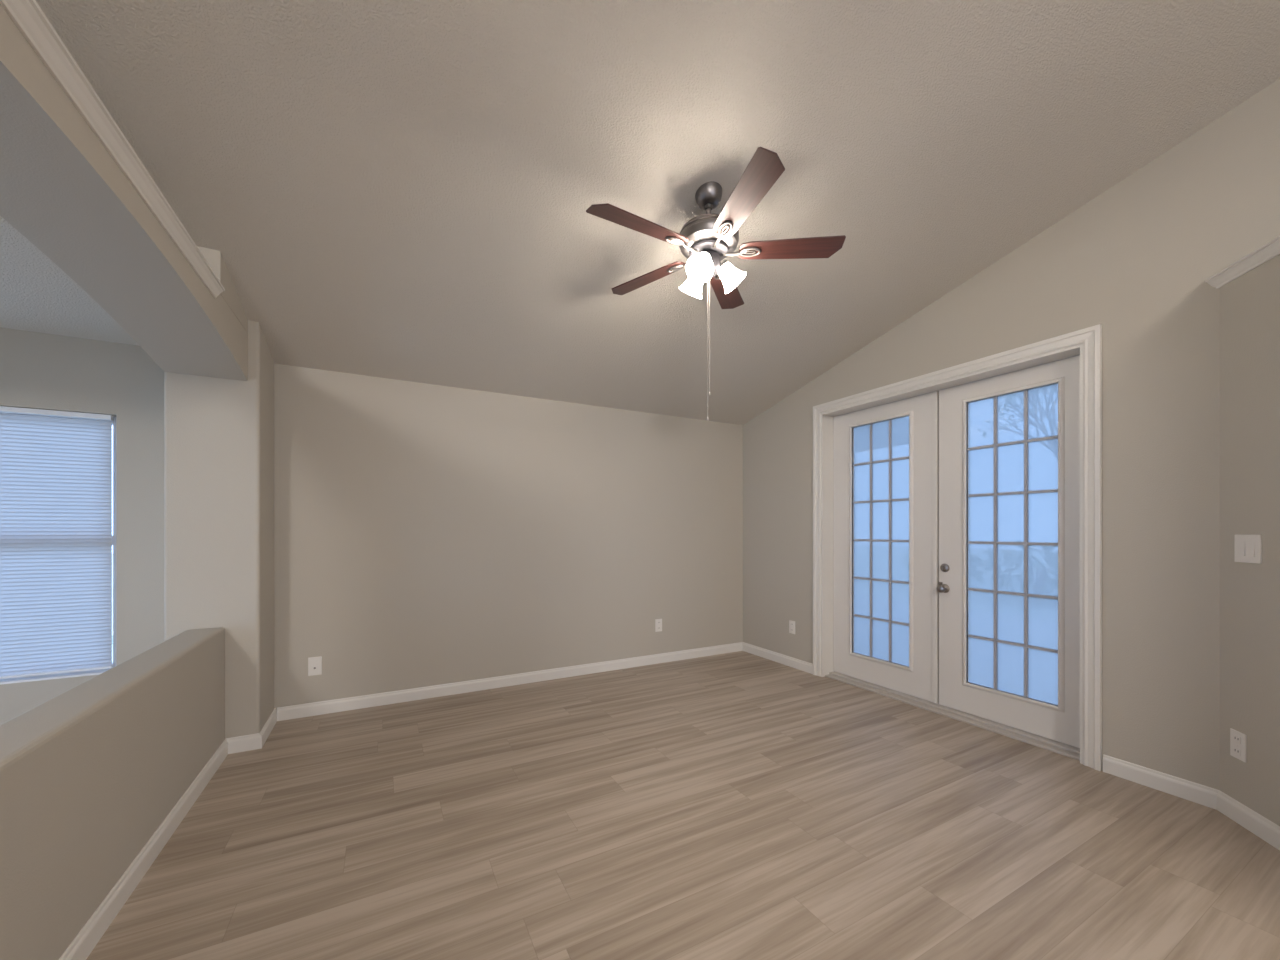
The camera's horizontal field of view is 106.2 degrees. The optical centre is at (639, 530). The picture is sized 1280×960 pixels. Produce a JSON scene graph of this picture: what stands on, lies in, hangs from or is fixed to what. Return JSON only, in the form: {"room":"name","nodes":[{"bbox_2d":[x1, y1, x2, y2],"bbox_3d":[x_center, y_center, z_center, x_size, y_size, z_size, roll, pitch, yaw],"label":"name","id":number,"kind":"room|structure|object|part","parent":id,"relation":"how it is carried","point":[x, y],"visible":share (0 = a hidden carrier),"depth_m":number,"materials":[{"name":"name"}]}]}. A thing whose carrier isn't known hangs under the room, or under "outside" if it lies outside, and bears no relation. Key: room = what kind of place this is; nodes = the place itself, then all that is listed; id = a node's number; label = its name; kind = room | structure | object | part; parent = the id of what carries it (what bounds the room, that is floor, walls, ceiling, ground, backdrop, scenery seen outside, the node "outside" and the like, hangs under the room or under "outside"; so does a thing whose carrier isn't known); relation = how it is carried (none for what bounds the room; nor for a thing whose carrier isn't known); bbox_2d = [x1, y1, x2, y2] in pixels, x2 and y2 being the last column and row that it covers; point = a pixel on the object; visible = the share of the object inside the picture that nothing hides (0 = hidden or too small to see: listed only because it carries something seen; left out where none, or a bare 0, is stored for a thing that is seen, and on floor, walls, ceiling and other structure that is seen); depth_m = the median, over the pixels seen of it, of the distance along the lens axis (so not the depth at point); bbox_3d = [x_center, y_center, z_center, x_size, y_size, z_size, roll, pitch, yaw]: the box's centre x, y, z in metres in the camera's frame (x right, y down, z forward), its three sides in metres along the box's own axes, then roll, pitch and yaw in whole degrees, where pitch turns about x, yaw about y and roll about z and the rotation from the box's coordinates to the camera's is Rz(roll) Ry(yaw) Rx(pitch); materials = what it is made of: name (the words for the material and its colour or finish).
{"room":"empty living room","nodes":[
{"label":"empty living room","id":0,"kind":"room"},
{"bbox_2d":[0,627,224,959],"bbox_3d":[-1.710,0.952,1.257,0.180,0.757,3.530,0,0,-28],"label":"wall","id":1,"kind":"structure","parent":0,"point":[91,772],"depth_m":1.57,"materials":[{"name":"beige paint"}]},
{"bbox_2d":[59,708,276,959],"bbox_3d":[-1.665,1.284,1.548,0.174,0.092,4.000,0,0,-28],"label":"baseboard","id":2,"kind":"structure","parent":1,"relation":"attached to","point":[80,948],"depth_m":1.91,"materials":[{"name":"white paint"}]},
{"bbox_2d":[0,4,247,380],"bbox_3d":[-1.706,-0.985,1.260,0.380,0.402,3.530,0,0,-28],"label":"wall","id":3,"kind":"structure","parent":0,"point":[61,188],"depth_m":1.63,"materials":[{"name":"beige paint"}]},
{"bbox_2d":[0,0,224,297],"bbox_3d":[-1.365,-1.149,1.067,0.040,0.052,2.870,0,0,-28],"label":"trim","id":4,"kind":"structure","parent":3,"relation":"attached to","point":[27,15],"depth_m":1.34,"materials":[{"name":"white paint"}]},
{"bbox_2d":[164,320,273,738],"bbox_3d":[-2.625,0.027,3.036,0.435,2.606,0.470,0,0,-28],"label":"wall pillar","id":5,"kind":"structure","parent":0,"point":[219,432],"depth_m":2.86,"materials":[{"name":"beige paint"}]},
{"bbox_2d":[197,246,247,332],"bbox_3d":[-3.707,-1.290,2.139,3.080,0.241,1.030,0,0,-28],"label":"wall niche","id":6,"kind":"object","parent":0,"point":[214,258],"visible":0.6,"depth_m":2.49,"materials":[{"name":"beige paint"}]},
{"bbox_2d":[0,327,742,724],"bbox_3d":[-2.120,0.030,3.657,7.310,2.600,0.150,0,0,-28],"label":"wall","id":7,"kind":"structure","parent":0,"point":[425,535],"depth_m":3.85,"materials":[{"name":"beige paint"}]},
{"bbox_2d":[0,412,115,684],"bbox_3d":[-3.846,0.085,2.732,1.295,1.600,0.144,0,0,-28],"label":"window","id":8,"kind":"structure","parent":7,"relation":"in","point":[92,672],"depth_m":3.03,"materials":[{"name":"white plastic"}]},
{"bbox_3d":[-3.832,0.879,2.706,1.293,0.012,0.084,0,0,-28],"label":"sill","id":9,"kind":"part","parent":8,"relation":"part of","materials":[{"name":"white plastic"}]},
{"bbox_2d":[0,406,113,678],"bbox_3d":[-3.836,0.073,2.695,1.253,1.572,0.036,0,0,-28],"label":"window blind","id":10,"kind":"object","parent":8,"relation":"attached to","point":[56,473],"visible":0.95,"depth_m":2.87,"materials":[{"name":"white plastic"}]},
{"bbox_3d":[-3.836,0.852,2.695,1.253,0.014,0.022,0,0,-28],"label":"rail","id":11,"kind":"part","parent":10,"relation":"part of","materials":[{"name":"white plastic"}]},
{"bbox_2d":[308,656,321,675],"bbox_3d":[-2.334,0.978,3.448,0.082,0.132,0.018,0,0,-28],"label":"cable plate","id":12,"kind":"object","parent":7,"relation":"attached to","point":[314,663],"visible":1,"depth_m":3.45,"materials":[{"name":"white plastic"}]},
{"bbox_2d":[277,642,742,720],"bbox_3d":[-0.700,1.284,4.324,4.147,0.092,0.014,0,0,-28],"label":"baseboard","id":13,"kind":"structure","parent":7,"relation":"attached to","point":[379,699],"depth_m":4.00,"materials":[{"name":"white paint"}]},
{"bbox_2d":[655,619,661,631],"bbox_3d":[0.188,0.952,4.801,0.078,0.126,0.009,0,0,-28],"label":"wall outlet","id":14,"kind":"object","parent":7,"relation":"attached to","point":[658,622],"visible":1,"depth_m":4.79,"materials":[{"name":"white plastic"}]},
{"bbox_2d":[0,0,1279,424],"bbox_3d":[0.562,-1.937,-1.315,7.650,1.624,11.450,0,0,-28],"label":"ceiling","id":15,"kind":"structure","parent":0,"point":[404,190],"depth_m":2.17,"materials":[{"name":"white paint"}]},
{"bbox_2d":[586,147,845,420],"bbox_3d":[0.301,-1.119,2.367,1.198,1.141,1.250,0,0,-28],"label":"ceiling fan","id":16,"kind":"object","parent":15,"relation":"hanging from","point":[706,239],"visible":1,"depth_m":2.31,"materials":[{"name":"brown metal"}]},
{"bbox_3d":[0.003,-1.384,2.182,0.498,0.006,0.136,0,12,-32],"label":"blade","id":17,"kind":"part","parent":16,"relation":"part of","materials":[{"name":"brown wood"}]},
{"bbox_3d":[0.036,-1.384,2.650,0.498,0.006,0.136,0,12,40],"label":"blade","id":18,"kind":"part","parent":16,"relation":"part of","materials":[{"name":"brown wood"}]},
{"bbox_3d":[0.273,-1.265,2.486,0.132,0.145,0.144,0,0,-28],"label":"lamp shade","id":19,"kind":"part","parent":16,"relation":"part of","materials":[{"name":"white glass"}]},
{"bbox_3d":[0.292,-1.265,2.280,0.139,0.145,0.131,0,0,-28],"label":"lamp shade","id":20,"kind":"part","parent":16,"relation":"part of","materials":[{"name":"white glass"}]},
{"bbox_3d":[0.296,-1.275,2.296,0.070,0.082,0.061,0,0,-28],"label":"bulb","id":21,"kind":"part","parent":16,"relation":"part of","materials":[{"name":"white glass"}]},
{"bbox_3d":[0.311,-1.315,2.329,0.065,0.054,0.068,0,0,-28],"label":"lamp arm","id":22,"kind":"part","parent":16,"relation":"part of","materials":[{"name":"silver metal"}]},
{"bbox_3d":[0.346,-0.977,2.393,0.002,0.573,0.002,0,0,2],"label":"pull chain","id":23,"kind":"part","parent":16,"relation":"part of","materials":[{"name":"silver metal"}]},
{"bbox_3d":[0.491,-1.384,2.763,0.136,0.006,0.498,-13,-5,22],"label":"blade","id":24,"kind":"part","parent":16,"relation":"part of","materials":[{"name":"brown wood"}]},
{"bbox_3d":[0.462,-1.265,2.395,0.142,0.145,0.128,0,0,-28],"label":"lamp shade","id":25,"kind":"part","parent":16,"relation":"part of","materials":[{"name":"white glass"}]},
{"bbox_3d":[0.438,-1.384,2.006,0.136,0.006,0.498,12,-3,-14],"label":"blade","id":26,"kind":"part","parent":16,"relation":"part of","materials":[{"name":"brown wood"}]},
{"bbox_3d":[0.740,-1.384,2.365,0.498,0.006,0.136,0,-12,4],"label":"blade","id":27,"kind":"part","parent":16,"relation":"part of","materials":[{"name":"brown wood"}]},
{"bbox_2d":[86,651,1279,959],"bbox_3d":[0.562,1.390,-1.315,7.650,0.120,11.450,0,0,-28],"label":"floor","id":28,"kind":"structure","parent":0,"point":[740,805],"depth_m":2.06,"materials":[{"name":"brown wood"}]},
{"bbox_2d":[825,671,1079,760],"bbox_3d":[2.185,1.315,3.601,0.170,0.030,1.824,0,0,-28],"label":"threshold","id":29,"kind":"object","parent":28,"relation":"on","point":[1064,749],"visible":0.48,"depth_m":3.34,"materials":[{"name":"silver metal"}]},
{"bbox_2d":[743,79,1279,789],"bbox_3d":[3.816,-0.645,0.510,0.190,3.949,11.300,0,0,-28],"label":"wall","id":30,"kind":"structure","parent":0,"point":[1135,260],"depth_m":2.53,"materials":[{"name":"beige paint"}]},
{"bbox_2d":[742,642,812,673],"bbox_3d":[1.366,1.284,4.874,0.014,0.092,0.992,0,0,-28],"label":"baseboard","id":31,"kind":"structure","parent":30,"relation":"attached to","point":[805,666],"depth_m":4.81,"materials":[{"name":"white paint"}]},
{"bbox_2d":[789,620,794,633],"bbox_3d":[1.478,0.944,4.669,0.009,0.126,0.078,0,0,-28],"label":"wall outlet","id":32,"kind":"object","parent":30,"relation":"attached to","point":[791,623],"visible":1,"depth_m":4.67,"materials":[{"name":"white plastic"}]},
{"bbox_2d":[834,391,938,703],"bbox_3d":[2.016,0.128,4.004,0.058,2.337,0.948,0,0,-28],"label":"door","id":33,"kind":"structure","parent":30,"relation":"in","point":[886,456],"depth_m":3.96,"materials":[{"name":"white paint"}]},
{"bbox_3d":[2.015,0.087,4.016,0.002,1.985,0.527,0,0,-28],"label":"glass","id":34,"kind":"part","parent":33,"relation":"part of","materials":[{"name":"clear glass"}]},
{"bbox_2d":[813,324,1101,770],"bbox_3d":[2.158,0.096,3.587,0.212,2.468,2.012,0,0,-28],"label":"door frame","id":35,"kind":"structure","parent":30,"relation":"attached to","point":[1091,337],"depth_m":2.84,"materials":[{"name":"white paint"}]},
{"bbox_2d":[937,355,1079,747],"bbox_3d":[2.420,0.128,3.189,0.115,2.337,0.869,0,0,-28],"label":"door","id":36,"kind":"structure","parent":30,"relation":"in","point":[1008,588],"depth_m":3.17,"materials":[{"name":"white paint"}]},
{"bbox_3d":[2.216,0.430,3.521,0.070,0.064,0.064,0,0,-28],"label":"knob","id":37,"kind":"part","parent":36,"relation":"part of","materials":[{"name":"silver metal"}]},
{"bbox_3d":[2.459,0.087,3.185,0.002,1.985,0.527,0,0,-28],"label":"glass","id":38,"kind":"part","parent":36,"relation":"part of","materials":[{"name":"clear glass"}]},
{"bbox_2d":[1220,254,1279,825],"bbox_3d":[2.702,0.062,0.426,0.832,2.535,3.653,0,0,-9],"label":"wall","id":39,"kind":"structure","parent":0,"point":[1249,303],"depth_m":2.13,"materials":[{"name":"beige paint"}]},
{"bbox_2d":[1103,754,1279,849],"bbox_3d":[2.524,1.284,1.619,0.261,0.092,2.056,0,0,9],"label":"baseboard","id":40,"kind":"structure","parent":39,"relation":"attached to","point":[1241,814],"depth_m":2.34,"materials":[{"name":"white paint"}]},
{"bbox_2d":[1230,728,1246,762],"bbox_3d":[2.724,0.980,2.189,0.009,0.126,0.078,0,0,17],"label":"wall outlet","id":41,"kind":"object","parent":39,"relation":"attached to","point":[1238,740],"visible":1,"depth_m":2.18,"materials":[{"name":"white plastic"}]},
{"bbox_2d":[1234,734,1240,743],"bbox_3d":[2.721,0.952,2.189,0.002,0.034,0.034,0,0,17],"label":"receptacle","id":42,"kind":"object","parent":41,"relation":"attached to","point":[1237,737],"depth_m":2.19,"materials":[{"name":"grey plastic"}]},
{"bbox_2d":[1234,746,1240,756],"bbox_3d":[2.721,1.008,2.189,0.002,0.034,0.034,0,0,17],"label":"receptacle","id":43,"kind":"object","parent":41,"relation":"attached to","point":[1237,749],"depth_m":2.19,"materials":[{"name":"grey plastic"}]},
{"bbox_2d":[1205,236,1279,288],"bbox_3d":[2.489,-1.179,1.469,0.040,0.052,1.760,0,0,17],"label":"trim","id":44,"kind":"structure","parent":39,"relation":"attached to","point":[1270,250],"depth_m":2.13,"materials":[{"name":"white paint"}]},
{"bbox_2d":[1235,534,1261,563],"bbox_3d":[2.709,0.083,2.144,0.012,0.126,0.128,0,0,17],"label":"light switch","id":45,"kind":"object","parent":39,"relation":"attached to","point":[1248,548],"visible":1,"depth_m":2.13,"materials":[{"name":"white plastic"}]},
{"label":"outside","id":46,"kind":"structure","parent":0,"visible":0},
{"bbox_2d":[111,554,112,661],"bbox_3d":[0.000,1.520,0.000,80.000,0.220,80.000,0,0,-28],"label":"ground","id":47,"kind":"structure","parent":46,"point":[112,554],"depth_m":8.64,"materials":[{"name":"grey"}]}
]}

